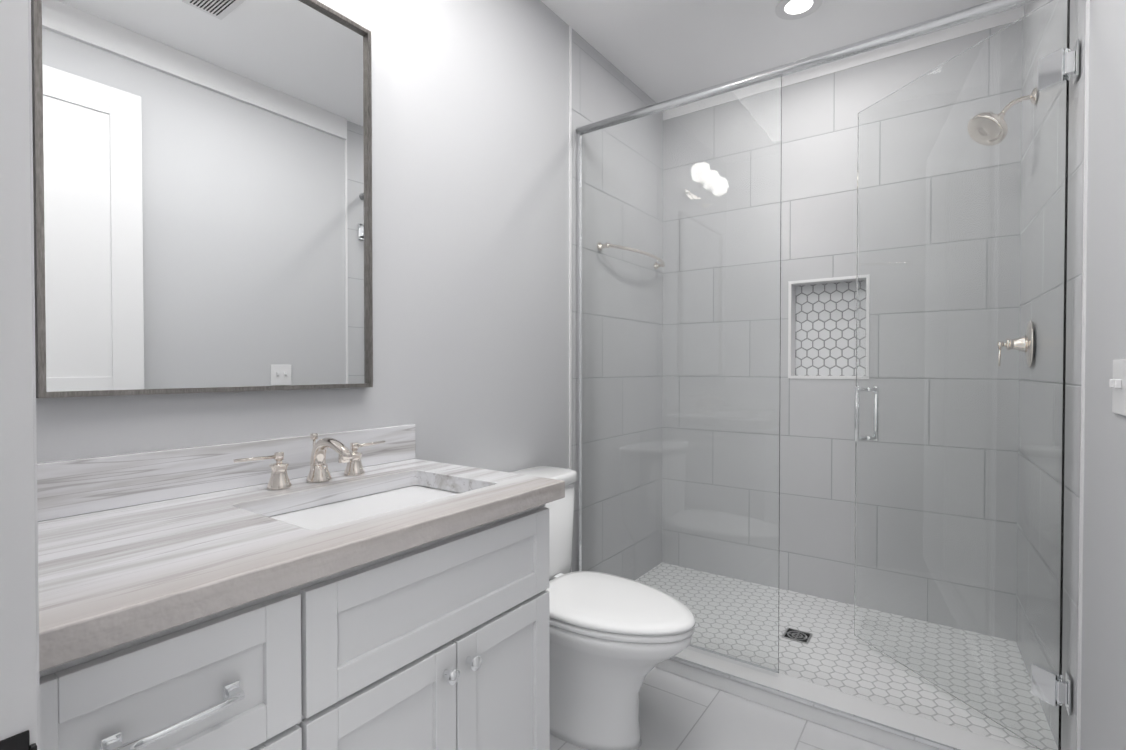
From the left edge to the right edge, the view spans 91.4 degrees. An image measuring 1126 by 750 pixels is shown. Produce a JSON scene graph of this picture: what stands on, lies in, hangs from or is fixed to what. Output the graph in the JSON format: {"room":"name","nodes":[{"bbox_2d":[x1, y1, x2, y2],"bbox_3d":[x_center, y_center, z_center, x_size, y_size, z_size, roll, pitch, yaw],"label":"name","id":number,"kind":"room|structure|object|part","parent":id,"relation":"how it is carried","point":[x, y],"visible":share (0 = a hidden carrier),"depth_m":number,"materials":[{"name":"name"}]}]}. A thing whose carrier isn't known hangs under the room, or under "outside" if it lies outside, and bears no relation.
{"room":"bathroom","nodes":[
{"label":"bathroom","id":0,"kind":"room"},
{"bbox_2d":[36,0,568,471],"bbox_3d":[-0.869,-0.178,1.327,0.120,2.740,2.940,1,1,36],"label":"wall","id":1,"kind":"structure","parent":0,"point":[470,194],"depth_m":1.90,"materials":[{"name":"grey paint"}]},
{"bbox_2d":[31,0,372,397],"bbox_3d":[-0.778,-0.477,1.318,0.031,1.032,0.721,1,1,36],"label":"mirror","id":2,"kind":"object","parent":1,"relation":"attached to","point":[202,185],"visible":0.9,"depth_m":1.25,"materials":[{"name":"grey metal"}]},
{"bbox_3d":[-0.985,-0.473,1.029,0.031,1.010,0.011,1,1,36],"label":"frame","id":3,"kind":"part","parent":2,"relation":"part of","materials":[{"name":"grey metal"}]},
{"bbox_3d":[-0.778,0.034,1.325,0.031,0.011,0.721,1,1,36],"label":"frame","id":4,"kind":"part","parent":2,"relation":"part of","materials":[{"name":"grey metal"}]},
{"bbox_3d":[-0.778,-0.987,1.311,0.031,0.011,0.721,1,1,36],"label":"frame","id":5,"kind":"part","parent":2,"relation":"part of","materials":[{"name":"grey metal"}]},
{"bbox_3d":[-0.572,-0.481,1.607,0.031,1.010,0.011,1,1,36],"label":"frame","id":6,"kind":"part","parent":2,"relation":"part of","materials":[{"name":"grey metal"}]},
{"bbox_2d":[37,424,415,521],"bbox_3d":[-0.781,0.217,1.335,0.020,0.108,1.044,1,1,36],"label":"backsplash","id":7,"kind":"structure","parent":1,"relation":"attached to","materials":[{"name":"grey stone"}]},
{"bbox_2d":[569,26,571,571],"bbox_3d":[0.033,-0.193,2.482,0.006,2.740,0.012,1,1,36],"label":"trim","id":8,"kind":"structure","parent":1,"relation":"attached to","point":[570,247],"depth_m":2.48,"materials":[{"name":"white paint"}]},
{"bbox_2d":[572,29,655,571],"bbox_3d":[0.301,-0.200,2.965,0.120,2.740,1.086,1,1,36],"label":"wall tiles","id":9,"kind":"structure","parent":1,"relation":"attached to","point":[603,87],"depth_m":2.56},
{"bbox_2d":[550,668,890,749],"bbox_3d":[0.187,1.243,1.259,1.940,0.100,4.026,1,1,36],"label":"floor","id":10,"kind":"structure","parent":0,"point":[676,712],"depth_m":1.86,"materials":[{"name":"tile"}]},
{"bbox_2d":[37,424,564,749],"bbox_3d":[-0.540,0.674,1.169,0.612,1.040,1.044,1,1,36],"label":"bathroom vanity","id":11,"kind":"object","parent":10,"relation":"on","point":[380,588],"visible":1,"depth_m":1.00,"materials":[{"name":"white wood"}]},
{"bbox_3d":[-0.609,0.454,0.622,0.019,0.205,0.055,1,1,36],"label":"drawer","id":12,"kind":"part","parent":11,"relation":"part of","materials":[{"name":"white wood"}]},
{"bbox_3d":[-0.544,0.454,0.667,0.025,0.012,0.014,1,1,36],"label":"pull post","id":13,"kind":"part","parent":11,"relation":"part of","materials":[{"name":"silver metal"}]},
{"bbox_3d":[-0.525,0.378,0.740,0.019,0.055,0.236,1,1,36],"label":"drawer","id":14,"kind":"part","parent":11,"relation":"part of","materials":[{"name":"white wood"}]},
{"bbox_3d":[-0.529,0.453,0.744,0.009,0.095,0.236,1,1,36],"label":"drawer","id":15,"kind":"part","parent":11,"relation":"part of","materials":[{"name":"white wood"}]},
{"bbox_3d":[-0.525,0.527,0.742,0.019,0.055,0.236,1,1,36],"label":"drawer","id":16,"kind":"part","parent":11,"relation":"part of","materials":[{"name":"white wood"}]},
{"bbox_3d":[-0.463,0.452,0.779,0.025,0.012,0.014,1,1,36],"label":"pull post","id":17,"kind":"part","parent":11,"relation":"part of","materials":[{"name":"silver metal"}]},
{"bbox_3d":[-0.525,0.593,0.743,0.019,0.055,0.236,1,1,36],"label":"drawer","id":18,"kind":"part","parent":11,"relation":"part of","materials":[{"name":"white wood"}]},
{"bbox_3d":[-0.440,0.451,0.859,0.019,0.205,0.055,1,1,36],"label":"drawer","id":19,"kind":"part","parent":11,"relation":"part of","materials":[{"name":"white wood"}]},
{"bbox_3d":[-0.440,0.688,0.862,0.019,0.250,0.055,1,1,36],"label":"drawer","id":20,"kind":"part","parent":11,"relation":"part of","materials":[{"name":"white wood"}]},
{"bbox_2d":[38,459,564,671],"bbox_3d":[-0.543,0.297,1.166,0.605,0.045,1.044,1,1,36],"label":"countertop","id":21,"kind":"structure","parent":11,"relation":"on","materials":[{"name":"grey stone"}]},
{"bbox_2d":[234,452,291,489],"bbox_3d":[-0.706,0.229,1.298,0.055,0.085,0.128,1,1,36],"label":"handle","id":22,"kind":"object","parent":21,"relation":"on","point":[279,479],"depth_m":1.31,"materials":[{"name":"silver metal"}]},
{"bbox_2d":[306,433,352,482],"bbox_3d":[-0.583,0.211,1.380,0.170,0.119,0.061,1,1,36],"label":"faucet","id":23,"kind":"object","parent":21,"relation":"on","point":[319,472],"depth_m":1.39,"materials":[{"name":"silver metal"}]},
{"bbox_2d":[344,440,384,475],"bbox_3d":[-0.546,0.226,1.524,0.055,0.085,0.128,1,1,36],"label":"handle","id":24,"kind":"object","parent":21,"relation":"on","point":[354,467],"depth_m":1.49,"materials":[{"name":"silver metal"}]},
{"bbox_3d":[-0.404,0.818,0.915,0.019,0.510,0.055,1,1,36],"label":"door","id":25,"kind":"part","parent":11,"relation":"part of","materials":[{"name":"white wood"}]},
{"bbox_3d":[-0.325,0.589,1.022,0.019,0.055,0.215,1,1,36],"label":"door","id":26,"kind":"part","parent":11,"relation":"part of","materials":[{"name":"white wood"}]},
{"bbox_3d":[-0.329,0.816,1.028,0.009,0.400,0.215,1,1,36],"label":"door","id":27,"kind":"part","parent":11,"relation":"part of","materials":[{"name":"white wood"}]},
{"bbox_3d":[-0.247,0.815,1.135,0.019,0.510,0.055,1,1,36],"label":"door","id":28,"kind":"part","parent":11,"relation":"part of","materials":[{"name":"white wood"}]},
{"bbox_3d":[-0.228,0.610,1.116,0.029,0.031,0.031,1,1,36],"label":"knob","id":29,"kind":"part","parent":11,"relation":"part of","materials":[{"name":"silver metal"}]},
{"bbox_3d":[-0.212,0.814,1.183,0.019,0.510,0.055,1,1,36],"label":"door","id":30,"kind":"part","parent":11,"relation":"part of","materials":[{"name":"white wood"}]},
{"bbox_3d":[-0.191,0.609,1.168,0.029,0.031,0.031,1,1,36],"label":"knob","id":31,"kind":"part","parent":11,"relation":"part of","materials":[{"name":"silver metal"}]},
{"bbox_3d":[-0.135,0.585,1.288,0.019,0.055,0.211,1,1,36],"label":"door","id":32,"kind":"part","parent":11,"relation":"part of","materials":[{"name":"white wood"}]},
{"bbox_3d":[-0.139,0.813,1.294,0.009,0.400,0.211,1,1,36],"label":"door","id":33,"kind":"part","parent":11,"relation":"part of","materials":[{"name":"white wood"}]},
{"bbox_3d":[-0.058,0.811,1.399,0.019,0.510,0.055,1,1,36],"label":"door","id":34,"kind":"part","parent":11,"relation":"part of","materials":[{"name":"white wood"}]},
{"bbox_2d":[509,466,695,749],"bbox_3d":[0.075,0.781,1.870,0.774,0.808,0.490,1,1,36],"label":"toilet","id":35,"kind":"object","parent":10,"relation":"on","point":[614,640],"visible":0.6,"depth_m":1.74,"materials":[{"name":"white ceramic"}]},
{"bbox_3d":[-0.149,0.397,2.025,0.224,0.043,0.490,1,1,36],"label":"tank lid","id":36,"kind":"part","parent":35,"relation":"part of","materials":[{"name":"white ceramic"}]},
{"bbox_3d":[-0.149,0.603,2.027,0.208,0.370,0.472,1,1,36],"label":"tank","id":37,"kind":"part","parent":35,"relation":"part of","materials":[{"name":"white ceramic"}]},
{"bbox_3d":[0.167,0.744,1.804,0.548,0.028,0.390,1,1,36],"label":"seat lid","id":38,"kind":"part","parent":35,"relation":"part of","materials":[{"name":"white plastic"}]},
{"bbox_3d":[0.150,0.984,1.819,0.570,0.403,0.382,1,1,36],"label":"bowl","id":39,"kind":"part","parent":35,"relation":"part of","materials":[{"name":"white ceramic"}]},
{"bbox_3d":[0.166,0.771,1.805,0.543,0.020,0.386,1,1,36],"label":"seat","id":40,"kind":"part","parent":35,"relation":"part of","materials":[{"name":"white plastic"}]},
{"bbox_2d":[655,649,1027,749],"bbox_3d":[0.740,1.149,2.033,1.700,0.068,0.130,1,1,36],"label":"curb","id":41,"kind":"object","parent":10,"relation":"on","point":[945,734],"visible":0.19,"depth_m":1.87,"materials":[{"name":"white tile"}]},
{"bbox_2d":[669,656,959,749],"bbox_3d":[0.703,1.120,1.980,1.700,0.012,0.010,1,1,36],"label":"trim","id":42,"kind":"structure","parent":41,"relation":"attached to","point":[842,713],"depth_m":1.85,"materials":[{"name":"silver metal"}]},
{"bbox_2d":[576,0,1078,749],"bbox_3d":[0.897,-0.010,2.242,1.690,2.242,0.537,1,1,36],"label":"glass","id":43,"kind":"object","parent":41,"relation":"on","point":[960,332],"visible":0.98,"depth_m":2.06,"materials":[{"name":"clear glass"}]},
{"bbox_3d":[0.437,0.003,2.277,0.885,2.194,0.010,1,1,36],"label":"panel","id":44,"kind":"part","parent":43,"relation":"part of","materials":[{"name":"clear glass"}]},
{"bbox_3d":[1.224,0.260,2.257,0.042,0.017,0.045,1,1,36],"label":"handle post","id":45,"kind":"part","parent":43,"relation":"part of","materials":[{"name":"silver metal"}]},
{"bbox_3d":[1.224,0.060,2.255,0.042,0.017,0.045,1,1,36],"label":"handle post","id":46,"kind":"part","parent":43,"relation":"part of","materials":[{"name":"silver metal"}]},
{"bbox_3d":[1.334,0.008,1.941,0.010,2.196,0.770,0,1,-14],"label":"door","id":47,"kind":"part","parent":43,"relation":"part of","materials":[{"name":"clear glass"}]},
{"bbox_3d":[1.444,0.909,1.571,0.006,0.100,0.060,1,1,36],"label":"hinge plate","id":48,"kind":"part","parent":43,"relation":"part of","materials":[{"name":"silver metal"}]},
{"bbox_3d":[1.444,-0.881,1.547,0.006,0.100,0.060,1,1,36],"label":"hinge plate","id":49,"kind":"part","parent":43,"relation":"part of","materials":[{"name":"silver metal"}]},
{"bbox_2d":[779,588,1038,749],"bbox_3d":[1.033,1.155,2.442,1.700,0.046,0.876,1,1,36],"label":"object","id":50,"kind":"structure","parent":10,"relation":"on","point":[835,653],"depth_m":2.12,"materials":[{"name":"white tile"}]},
{"bbox_2d":[782,627,812,643],"bbox_3d":[1.015,1.130,2.383,0.104,0.004,0.104,1,1,36],"label":"drain","id":51,"kind":"object","parent":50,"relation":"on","point":[797,635],"visible":1,"depth_m":2.38,"materials":[{"name":"grey metal"}]},
{"bbox_3d":[0.987,1.130,2.344,0.104,0.004,0.007,1,1,36],"label":"frame","id":52,"kind":"part","parent":51,"relation":"part of","materials":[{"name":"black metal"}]},
{"bbox_3d":[1.043,1.129,2.423,0.104,0.004,0.007,1,1,36],"label":"frame","id":53,"kind":"part","parent":51,"relation":"part of","materials":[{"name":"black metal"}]},
{"bbox_2d":[541,0,991,102],"bbox_3d":[0.187,-1.597,1.221,1.940,0.100,4.026,1,1,36],"label":"ceiling","id":54,"kind":"structure","parent":0,"point":[657,51],"depth_m":2.50,"materials":[{"name":"paint"}]},
{"bbox_2d":[775,0,822,19],"bbox_3d":[0.992,-1.557,2.315,0.184,0.008,0.184,1,1,36],"label":"recessed light","id":55,"kind":"object","parent":54,"relation":"in","point":[791,9],"visible":1,"depth_m":2.33,"materials":[{"name":"white paint"}]},
{"bbox_2d":[795,281,856,375],"bbox_3d":[1.386,-0.234,2.838,0.350,0.480,0.030,1,1,36],"label":"wall","id":56,"kind":"structure","parent":0,"point":[825,329],"depth_m":2.84,"materials":[{"name":"white tile"}]},
{"bbox_2d":[779,21,1014,604],"bbox_3d":[1.299,-0.164,2.846,1.644,2.672,0.120,1,1,36],"label":"wall","id":57,"kind":"structure","parent":0,"point":[819,177],"depth_m":2.77,"materials":[{"name":"tile"}]},
{"bbox_2d":[788,284,795,375],"bbox_3d":[1.204,-0.235,2.893,0.014,0.480,0.094,1,1,36],"label":"trim","id":58,"kind":"structure","parent":57,"relation":"attached to","point":[791,324],"depth_m":2.86,"materials":[{"name":"white tile"}]},
{"bbox_2d":[788,376,855,378],"bbox_3d":[1.350,0.012,2.791,0.374,0.014,0.094,1,1,36],"label":"trim","id":59,"kind":"structure","parent":57,"relation":"attached to","point":[824,377],"depth_m":2.76,"materials":[{"name":"white paint"}]},
{"bbox_2d":[788,275,856,285],"bbox_3d":[1.350,-0.478,2.785,0.374,0.014,0.094,1,1,36],"label":"trim","id":60,"kind":"structure","parent":57,"relation":"attached to","point":[825,280],"depth_m":2.77,"materials":[{"name":"white tile"}]},
{"bbox_2d":[782,6,1023,86],"bbox_3d":[1.298,-1.534,2.827,1.644,0.068,0.124,1,1,36],"label":"wall band","id":61,"kind":"object","parent":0,"point":[983,23],"visible":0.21,"depth_m":2.54,"materials":[{"name":"paint"}]},
{"bbox_2d":[1080,0,1125,749],"bbox_3d":[0.601,-0.164,0.253,0.120,2.740,2.900,1,1,36],"label":"wall","id":62,"kind":"structure","parent":0,"point":[1103,696],"depth_m":1.27,"materials":[{"name":"grey paint"}]},
{"bbox_2d":[1024,0,1085,749],"bbox_3d":[1.743,-0.186,1.911,0.187,2.740,1.126,1,1,36],"label":"wall tiles","id":63,"kind":"structure","parent":62,"relation":"attached to","point":[1073,371],"depth_m":1.57,"materials":[{"name":"grey tile"}]},
{"bbox_2d":[1077,0,1089,749],"bbox_3d":[1.389,-0.180,1.465,0.006,2.740,0.012,1,1,36],"label":"trim","id":64,"kind":"structure","parent":62,"relation":"attached to","point":[1083,373],"depth_m":1.46,"materials":[{"name":"white paint"}]},
{"bbox_2d":[1109,359,1125,415],"bbox_3d":[1.145,0.025,1.136,0.016,0.114,0.116,1,1,36],"label":"switch plate","id":65,"kind":"object","parent":62,"relation":"attached to","point":[1117,383],"visible":1,"depth_m":1.12,"materials":[{"name":"white paint"}]},
{"bbox_3d":[-0.797,-0.168,0.605,0.835,2.740,0.149,1,1,36],"label":"wall","id":66,"kind":"structure","parent":0,"visible":0},
{"bbox_2d":[0,0,36,744],"bbox_3d":[-0.451,-0.022,0.360,0.015,2.455,0.148,1,1,36],"label":"trim","id":67,"kind":"structure","parent":66,"relation":"attached to","point":[18,698],"depth_m":0.41,"materials":[{"name":"white"}]},
{"bbox_2d":[0,730,36,749],"bbox_3d":[-0.414,0.300,0.398,0.006,0.064,0.049,1,1,36],"label":"strike plate","id":68,"kind":"object","parent":66,"relation":"attached to","point":[20,741],"visible":1,"depth_m":0.41,"materials":[{"name":"black metal"}]},
{"bbox_2d":[28,0,39,749],"bbox_3d":[-0.440,-0.059,0.446,0.073,2.525,0.004,1,1,36],"label":"door frame","id":69,"kind":"structure","parent":66,"relation":"attached to","point":[34,371],"depth_m":0.43,"materials":[{"name":"white paint"}]}
]}

